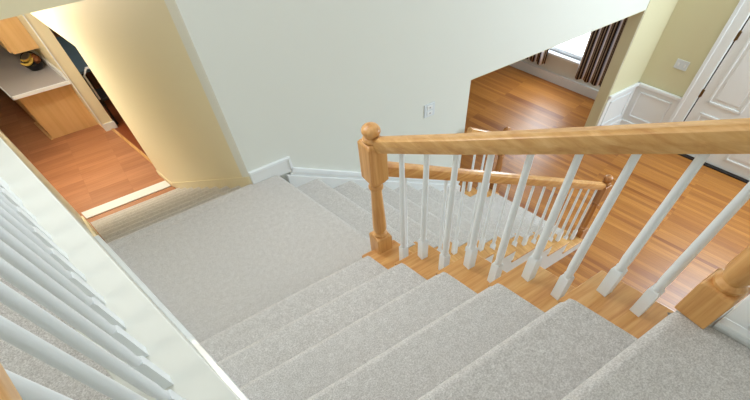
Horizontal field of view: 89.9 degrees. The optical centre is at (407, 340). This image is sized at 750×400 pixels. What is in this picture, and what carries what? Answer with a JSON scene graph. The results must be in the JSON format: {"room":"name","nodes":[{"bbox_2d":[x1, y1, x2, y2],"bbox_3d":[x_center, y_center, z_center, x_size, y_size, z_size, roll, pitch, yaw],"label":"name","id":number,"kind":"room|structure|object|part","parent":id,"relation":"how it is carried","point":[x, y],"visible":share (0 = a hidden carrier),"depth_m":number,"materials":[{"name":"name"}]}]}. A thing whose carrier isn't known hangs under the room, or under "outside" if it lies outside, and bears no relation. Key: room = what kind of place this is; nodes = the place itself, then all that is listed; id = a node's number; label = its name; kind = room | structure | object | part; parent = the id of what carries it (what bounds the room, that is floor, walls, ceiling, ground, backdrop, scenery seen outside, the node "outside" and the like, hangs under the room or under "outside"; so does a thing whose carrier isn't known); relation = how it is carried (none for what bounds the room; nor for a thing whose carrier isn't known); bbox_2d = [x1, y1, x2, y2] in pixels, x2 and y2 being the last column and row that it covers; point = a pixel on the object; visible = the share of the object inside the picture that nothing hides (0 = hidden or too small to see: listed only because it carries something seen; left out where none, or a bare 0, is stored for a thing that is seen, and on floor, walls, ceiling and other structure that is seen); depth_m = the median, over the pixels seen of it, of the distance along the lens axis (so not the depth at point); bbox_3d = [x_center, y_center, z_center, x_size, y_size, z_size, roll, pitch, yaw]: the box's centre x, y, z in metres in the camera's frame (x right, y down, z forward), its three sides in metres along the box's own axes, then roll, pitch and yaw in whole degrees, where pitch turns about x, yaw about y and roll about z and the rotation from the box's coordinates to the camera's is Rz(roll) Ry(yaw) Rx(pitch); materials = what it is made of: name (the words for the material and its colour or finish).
{"room":"home staircase","nodes":[
{"label":"home staircase","id":0,"kind":"room"},
{"bbox_2d":[0,277,112,399],"bbox_3d":[-1.761,0.298,1.372,7.658,0.240,4.425,38,67,20],"label":"floor","id":1,"kind":"structure","parent":0,"point":[13,359],"depth_m":1.35,"materials":[{"name":"carpet"}]},
{"bbox_2d":[0,130,211,367],"bbox_3d":[-4.199,-1.832,4.149,15.035,2.835,0.164,38,67,20],"label":"wall","id":2,"kind":"structure","parent":0,"point":[59,197],"depth_m":3.54,"materials":[{"name":"white paint"}]},
{"bbox_2d":[0,137,240,399],"bbox_3d":[-1.175,-0.118,1.486,6.773,0.041,0.259,38,67,20],"label":"trim","id":3,"kind":"structure","parent":2,"relation":"on","point":[192,377],"depth_m":1.50,"materials":[{"name":"white wood"}]},
{"bbox_2d":[0,177,185,399],"bbox_3d":[-1.806,-0.852,1.348,4.021,0.936,0.078,38,67,20],"label":"railing","id":4,"kind":"object","parent":3,"relation":"on","point":[30,260],"visible":1,"depth_m":0.95,"materials":[{"name":"white wood"}]},
{"bbox_3d":[-1.814,-1.069,0.978,4.008,0.077,0.077,38,67,20],"label":"handrail","id":5,"kind":"part","parent":4,"relation":"part of","materials":[{"name":"brown wood"}]},
{"bbox_2d":[81,216,248,399],"bbox_3d":[-2.516,-0.627,3.414,6.701,2.889,0.036,38,67,20],"label":"baseboard","id":6,"kind":"structure","parent":2,"relation":"attached to","point":[188,335],"depth_m":2.71,"materials":[{"name":"white"}]},
{"bbox_2d":[17,0,241,188],"bbox_3d":[-5.774,-5.495,4.759,11.463,5.443,0.188,38,67,20],"label":"wall","id":7,"kind":"structure","parent":0,"point":[135,50],"depth_m":3.94,"materials":[{"name":"beige paint"}]},
{"bbox_2d":[0,16,38,53],"bbox_3d":[-7.464,-5.866,6.402,3.258,0.702,0.428,38,67,20],"label":"upper cabinet","id":8,"kind":"object","parent":7,"relation":"attached to","point":[14,37],"visible":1,"depth_m":6.00,"materials":[{"name":"brown wood"}]},
{"bbox_3d":[-6.734,-5.079,5.952,0.725,0.666,0.029,38,67,20],"label":"door","id":9,"kind":"part","parent":8,"relation":"part of","materials":[{"name":"brown wood"}]},
{"bbox_2d":[30,50,67,79],"bbox_3d":[-7.110,-5.515,6.907,3.702,0.108,0.033,38,67,20],"label":"backsplash","id":10,"kind":"structure","parent":7,"relation":"attached to","point":[44,60],"depth_m":6.41,"materials":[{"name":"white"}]},
{"bbox_2d":[23,15,101,124],"bbox_3d":[-5.644,-5.306,4.580,0.022,5.323,0.024,-32,65,-16],"label":"trim","id":11,"kind":"structure","parent":7,"relation":"attached to","point":[23,15],"depth_m":6.06,"materials":[{"name":"white wood"}]},
{"bbox_2d":[102,120,117,131],"bbox_3d":[-6.180,-4.515,7.268,1.820,0.120,0.212,38,67,20],"label":"trim","id":12,"kind":"structure","parent":7,"relation":"attached to","point":[108,126],"depth_m":6.96,"materials":[{"name":"white wood"}]},
{"bbox_2d":[82,181,170,218],"bbox_3d":[-4.516,-2.289,6.040,1.360,0.014,0.188,-32,65,-16],"label":"trim","id":13,"kind":"structure","parent":7,"relation":"attached to","point":[162,185],"depth_m":6.03,"materials":[{"name":"white wood"}]},
{"bbox_2d":[111,128,151,162],"bbox_3d":[-4.835,-3.428,6.695,1.906,0.014,0.047,38,67,20],"label":"trim","id":14,"kind":"structure","parent":7,"relation":"attached to","point":[113,129],"depth_m":6.75,"materials":[{"name":"brown wood"}]},
{"bbox_2d":[156,170,252,188],"bbox_3d":[-2.852,-2.186,4.941,3.713,1.795,0.014,38,67,20],"label":"baseboard","id":15,"kind":"structure","parent":7,"relation":"attached to","point":[240,181],"depth_m":4.42,"materials":[{"name":"beige wood"}]},
{"bbox_2d":[107,175,370,342],"bbox_3d":[-1.300,-0.698,3.262,1.991,0.242,1.712,-32,65,-16],"label":"landing","id":16,"kind":"object","parent":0,"point":[215,264],"depth_m":3.15,"materials":[{"name":"carpet"}]},
{"bbox_2d":[0,0,677,181],"bbox_3d":[0.641,-3.426,3.522,8.514,5.443,0.183,-32,65,-16],"label":"wall","id":17,"kind":"structure","parent":0,"point":[300,80],"depth_m":3.48,"materials":[{"name":"white paint"}]},
{"bbox_2d":[248,156,459,184],"bbox_3d":[-0.369,-1.859,4.562,2.715,1.545,0.021,-32,65,-16],"label":"baseboard","id":18,"kind":"structure","parent":17,"relation":"attached to","point":[282,168],"depth_m":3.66,"materials":[{"name":"white wood"}]},
{"bbox_2d":[424,101,434,117],"bbox_3d":[0.251,-2.585,4.191,0.145,0.138,0.019,-32,65,-16],"label":"wall outlet","id":19,"kind":"object","parent":17,"relation":"attached to","point":[429,109],"visible":1,"depth_m":4.18,"materials":[{"name":"white plastic"}]},
{"bbox_2d":[472,10,644,126],"bbox_3d":[1.934,-3.336,5.521,3.157,1.867,0.173,-32,65,-16],"label":"trim","id":20,"kind":"structure","parent":17,"relation":"attached to","point":[633,21],"depth_m":5.73,"materials":[{"name":"beige"}]},
{"bbox_2d":[597,82,681,125],"bbox_3d":[3.890,-3.960,6.499,1.174,0.763,0.504,3,60,2],"label":"wainscot","id":21,"kind":"structure","parent":17,"relation":"attached to","point":[638,103],"depth_m":6.39,"materials":[{"name":"white wood"}]},
{"bbox_3d":[3.605,-4.001,6.456,0.565,0.403,0.014,-32,65,-16],"label":"panel moulding","id":22,"kind":"part","parent":21,"relation":"part of","materials":[{"name":"white wood"}]},
{"bbox_3d":[3.893,-3.812,6.764,1.167,0.156,0.493,3,60,2],"label":"moulding","id":23,"kind":"part","parent":21,"relation":"part of","materials":[{"name":"white wood"}]},
{"bbox_3d":[3.885,-4.136,6.189,1.170,0.048,0.501,3,60,2],"label":"chair rail","id":24,"kind":"part","parent":21,"relation":"part of","materials":[{"name":"white wood"}]},
{"bbox_3d":[4.157,-3.976,6.437,0.553,0.403,0.014,38,67,20],"label":"panel moulding","id":25,"kind":"part","parent":21,"relation":"part of","materials":[{"name":"white wood"}]},
{"bbox_2d":[0,28,749,310],"bbox_3d":[-1.097,-4.201,7.183,12.529,0.125,17.369,-32,65,-16],"label":"floor","id":26,"kind":"structure","parent":0,"point":[507,96],"depth_m":6.27,"materials":[{"name":"brown wood"}]},
{"bbox_2d":[14,84,97,139],"bbox_3d":[-7.493,-5.119,7.247,3.675,0.775,0.813,38,67,20],"label":"base cabinet","id":27,"kind":"object","parent":26,"relation":"on","point":[59,111],"visible":0.36,"depth_m":6.68,"materials":[{"name":"brown wood"}]},
{"bbox_3d":[-6.854,-4.164,6.757,0.797,0.427,0.029,38,67,20],"label":"cabinet door","id":28,"kind":"part","parent":27,"relation":"part of","materials":[{"name":"brown wood"}]},
{"bbox_2d":[0,45,70,100],"bbox_3d":[-7.441,-5.276,6.800,3.921,0.156,0.866,38,67,20],"label":"countertop","id":29,"kind":"structure","parent":27,"relation":"on","point":[17,81],"depth_m":6.37,"materials":[{"name":"grey laminate"}]},
{"bbox_2d":[20,51,42,70],"bbox_3d":[-6.448,-4.812,6.416,0.300,0.252,0.300,-32,65,-16],"label":"fruit basket","id":30,"kind":"object","parent":29,"relation":"on","point":[34,67],"visible":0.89,"depth_m":6.43,"materials":[{"name":"black metal"}]},
{"bbox_2d":[20,54,30,61],"bbox_3d":[-6.486,-4.814,6.388,0.042,0.081,0.232,16,62,9],"label":"banana","id":31,"kind":"object","parent":30,"relation":"in","point":[29,57],"visible":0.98,"depth_m":6.39,"materials":[{"name":"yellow food"}]},
{"bbox_2d":[20,57,32,65],"bbox_3d":[-6.440,-4.727,6.358,0.042,0.081,0.232,22,63,12],"label":"banana","id":32,"kind":"object","parent":30,"relation":"in","point":[31,60],"visible":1,"depth_m":6.36,"materials":[{"name":"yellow food"}]},
{"bbox_2d":[31,54,40,63],"bbox_3d":[-6.399,-4.868,6.446,0.132,0.134,0.132,-32,65,-16],"label":"fruit","id":33,"kind":"object","parent":30,"relation":"in","point":[36,59],"visible":0.9,"depth_m":6.42,"materials":[{"name":"brown food"}]},
{"bbox_3d":[-6.792,-3.923,6.989,0.789,0.024,0.041,38,67,20],"label":"trim","id":34,"kind":"part","parent":27,"relation":"part of","materials":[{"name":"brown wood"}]},
{"bbox_2d":[56,36,106,105],"bbox_3d":[-6.191,-5.544,7.557,2.032,0.631,1.103,38,67,20],"label":"side table","id":35,"kind":"object","parent":26,"relation":"on","point":[70,49],"visible":0.06,"depth_m":7.13,"materials":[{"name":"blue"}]},
{"bbox_3d":[-6.000,-4.816,7.160,0.072,0.595,0.059,-32,65,-16],"label":"leg","id":36,"kind":"part","parent":35,"relation":"part of","materials":[{"name":"white wood"}]},
{"bbox_2d":[84,66,118,123],"bbox_3d":[-5.470,-4.551,6.803,0.526,0.943,0.458,-32,65,-16],"label":"dining chair","id":37,"kind":"object","parent":26,"relation":"on","point":[101,95],"visible":0.3,"depth_m":6.76,"materials":[{"name":"black wood"}]},
{"bbox_3d":[-5.323,-4.544,6.538,0.443,0.492,0.062,-32,65,-16],"label":"backrest","id":38,"kind":"part","parent":37,"relation":"part of","materials":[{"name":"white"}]},
{"bbox_3d":[-5.483,-4.539,6.847,0.518,0.048,0.423,-32,65,-16],"label":"seat","id":39,"kind":"part","parent":37,"relation":"part of","materials":[{"name":"black fabric"}]},
{"bbox_3d":[-5.497,-4.218,6.923,0.044,0.403,0.035,-32,65,-16],"label":"leg","id":40,"kind":"part","parent":37,"relation":"part of","materials":[{"name":"black wood"}]},
{"bbox_2d":[90,186,240,242],"bbox_3d":[-3.094,-1.539,4.724,3.204,1.531,1.301,38,67,20],"label":"flight","id":41,"kind":"object","parent":26,"relation":"on","point":[119,224],"visible":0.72,"depth_m":4.36,"materials":[{"name":"carpet"}]},
{"bbox_2d":[286,174,582,271],"bbox_3d":[0.612,-1.475,4.568,3.439,1.687,1.657,-32,65,-16],"label":"flight","id":42,"kind":"object","parent":26,"relation":"on","point":[349,199],"visible":0.46,"depth_m":4.24,"materials":[{"name":"carpet"}]},
{"bbox_2d":[467,127,510,192],"bbox_3d":[1.089,-2.492,5.336,0.788,1.360,0.127,-32,65,-16],"label":"stair railing","id":43,"kind":"object","parent":42,"relation":"on","point":[498,167],"visible":0.3,"depth_m":5.38,"materials":[{"name":"brown wood"}]},
{"bbox_3d":[1.042,-2.707,4.900,0.682,0.390,0.078,-32,65,-16],"label":"handrail","id":44,"kind":"part","parent":43,"relation":"part of","materials":[{"name":"brown wood"}]},
{"bbox_3d":[1.361,-2.396,5.889,0.127,0.300,0.127,-32,65,-16],"label":"newel post","id":45,"kind":"part","parent":43,"relation":"part of","materials":[{"name":"brown wood"}]},
{"bbox_2d":[388,161,613,254],"bbox_3d":[1.174,-1.292,3.937,3.278,2.592,0.127,-32,65,-16],"label":"stair railing","id":46,"kind":"object","parent":42,"relation":"on","point":[602,189],"visible":0.79,"depth_m":3.61,"materials":[{"name":"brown wood"}]},
{"bbox_3d":[1.128,-1.507,3.501,3.172,1.622,0.078,-32,65,-16],"label":"handrail","id":47,"kind":"part","parent":46,"relation":"part of","materials":[{"name":"brown wood"}]},
{"bbox_3d":[2.466,-1.519,5.378,0.127,0.300,0.127,-32,65,-16],"label":"newel post","id":48,"kind":"part","parent":46,"relation":"part of","materials":[{"name":"brown wood"}]},
{"bbox_2d":[199,240,749,399],"bbox_3d":[0.060,0.478,2.771,2.561,2.871,1.569,38,67,20],"label":"flight","id":49,"kind":"object","parent":26,"relation":"on","point":[382,326],"visible":0.9,"depth_m":1.81,"materials":[{"name":"carpet"}]},
{"bbox_2d":[357,118,749,328],"bbox_3d":[0.460,-0.651,1.811,1.996,2.208,0.153,40,68,20],"label":"stair railing","id":50,"kind":"object","parent":49,"relation":"on","point":[722,289],"visible":0.98,"depth_m":1.50,"materials":[{"name":"brown wood"}]},
{"bbox_3d":[-0.202,-0.732,2.954,0.127,0.314,0.127,-32,65,-16],"label":"newel post","id":51,"kind":"part","parent":50,"relation":"part of","materials":[{"name":"brown wood"}]},
{"bbox_3d":[0.472,-0.822,1.537,1.777,0.846,0.077,38,67,20],"label":"handrail","id":52,"kind":"part","parent":50,"relation":"part of","materials":[{"name":"brown wood"}]},
{"bbox_3d":[1.123,-0.157,1.379,0.127,0.162,0.127,-32,65,-16],"label":"newel post","id":53,"kind":"part","parent":50,"relation":"part of","materials":[{"name":"brown wood"}]},
{"bbox_2d":[522,49,599,89],"bbox_3d":[2.028,-6.892,7.088,6.176,2.683,0.141,38,67,20],"label":"wall","id":54,"kind":"structure","parent":0,"point":[556,65],"depth_m":7.46,"materials":[{"name":"white paint"}]},
{"bbox_2d":[509,60,598,99],"bbox_3d":[1.964,-6.218,8.159,6.153,0.156,0.035,38,67,20],"label":"baseboard","id":55,"kind":"structure","parent":54,"relation":"attached to","point":[567,83],"depth_m":7.64,"materials":[{"name":"white wood"}]},
{"bbox_2d":[548,32,590,64],"bbox_3d":[2.919,-6.038,6.740,1.417,1.500,0.188,38,67,20],"label":"window","id":56,"kind":"structure","parent":54,"relation":"attached to","point":[574,48],"depth_m":7.19,"materials":[{"name":"white"}]},
{"bbox_3d":[2.905,-5.655,7.364,1.417,0.036,0.129,38,67,20],"label":"sill","id":57,"kind":"part","parent":56,"relation":"part of","materials":[{"name":"white"}]},
{"bbox_3d":[2.973,-6.074,6.739,1.309,1.464,0.070,38,67,20],"label":"frame","id":58,"kind":"part","parent":56,"relation":"part of","materials":[{"name":"white"}]},
{"bbox_3d":[2.973,-6.077,6.734,1.225,1.380,0.005,38,67,20],"label":"glass","id":59,"kind":"part","parent":56,"relation":"part of","materials":[{"name":"white"}]},
{"bbox_3d":[3.075,-6.261,5.815,0.582,0.024,2.118,-32,65,-16],"label":"curtain rod","id":60,"kind":"object","parent":54,"relation":"attached to","visible":0},
{"bbox_2d":[525,49,548,64],"bbox_3d":[2.567,-6.141,6.830,0.491,1.838,0.077,37,67,19],"label":"curtain","id":61,"kind":"object","parent":60,"relation":"hanging from","point":[541,57],"visible":0.23,"depth_m":7.51,"materials":[{"name":"brown fabric"}]},
{"bbox_2d":[575,17,627,85],"bbox_3d":[3.520,-5.382,6.388,0.728,1.838,0.077,37,67,19],"label":"curtain","id":62,"kind":"object","parent":60,"relation":"hanging from","point":[602,43],"visible":0.55,"depth_m":6.78,"materials":[{"name":"brown fabric"}]},
{"bbox_2d":[639,0,739,96],"bbox_3d":[5.967,-3.780,3.682,5.884,5.443,0.141,38,67,20],"label":"wall","id":63,"kind":"structure","parent":0,"point":[693,27],"depth_m":5.59,"materials":[{"name":"beige paint"}]},
{"bbox_2d":[674,58,689,70],"bbox_3d":[4.247,-4.272,5.793,0.194,0.120,0.026,38,67,20],"label":"light switch","id":64,"kind":"object","parent":63,"relation":"attached to","point":[680,64],"visible":1,"depth_m":5.79,"materials":[{"name":"white plastic"}]},
{"bbox_2d":[668,0,749,121],"bbox_3d":[5.153,-3.591,5.268,1.952,2.515,0.053,38,67,20],"label":"trim","id":65,"kind":"structure","parent":63,"relation":"attached to","point":[743,14],"depth_m":5.48,"materials":[{"name":"white wood"}]},
{"bbox_2d":[678,154,748,182],"bbox_3d":[5.144,-2.954,6.340,1.584,0.022,0.059,38,67,20],"label":"threshold","id":66,"kind":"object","parent":63,"relation":"attached to","point":[683,155],"depth_m":6.28,"materials":[{"name":"black metal"}]},
{"bbox_2d":[684,16,749,120],"bbox_3d":[5.245,-3.615,5.357,1.608,2.383,0.115,38,67,20],"label":"trim","id":67,"kind":"structure","parent":63,"relation":"attached to","point":[749,16],"depth_m":5.57,"materials":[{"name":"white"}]},
{"bbox_2d":[685,18,749,180],"bbox_3d":[5.162,-3.568,5.351,1.549,2.299,0.086,37,67,20],"label":"door","id":68,"kind":"structure","parent":63,"relation":"in","point":[726,95],"depth_m":5.67,"materials":[{"name":"white wood"}]},
{"bbox_3d":[4.882,-3.388,6.125,0.505,0.504,0.014,38,67,20],"label":"raised panel","id":69,"kind":"part","parent":68,"relation":"part of","materials":[{"name":"white wood"}]},
{"bbox_3d":[4.876,-3.817,5.375,0.505,0.936,0.014,38,67,20],"label":"raised panel","id":70,"kind":"part","parent":68,"relation":"part of","materials":[{"name":"white wood"}]},
{"bbox_3d":[5.412,-2.967,5.879,0.505,0.504,0.014,38,67,20],"label":"raised panel","id":71,"kind":"part","parent":68,"relation":"part of","materials":[{"name":"white wood"}]},
{"bbox_2d":[679,294,749,347],"bbox_3d":[1.943,0.237,0.897,2.094,1.265,0.345,38,67,20],"label":"baseboard","id":72,"kind":"structure","parent":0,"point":[735,323],"depth_m":1.40,"materials":[{"name":"white"}]},
{"bbox_3d":[1.865,0.482,1.072,1.915,0.024,0.041,38,67,20],"label":"ledge moulding","id":73,"kind":"part","parent":72,"relation":"part of","materials":[{"name":"white"}]}
]}

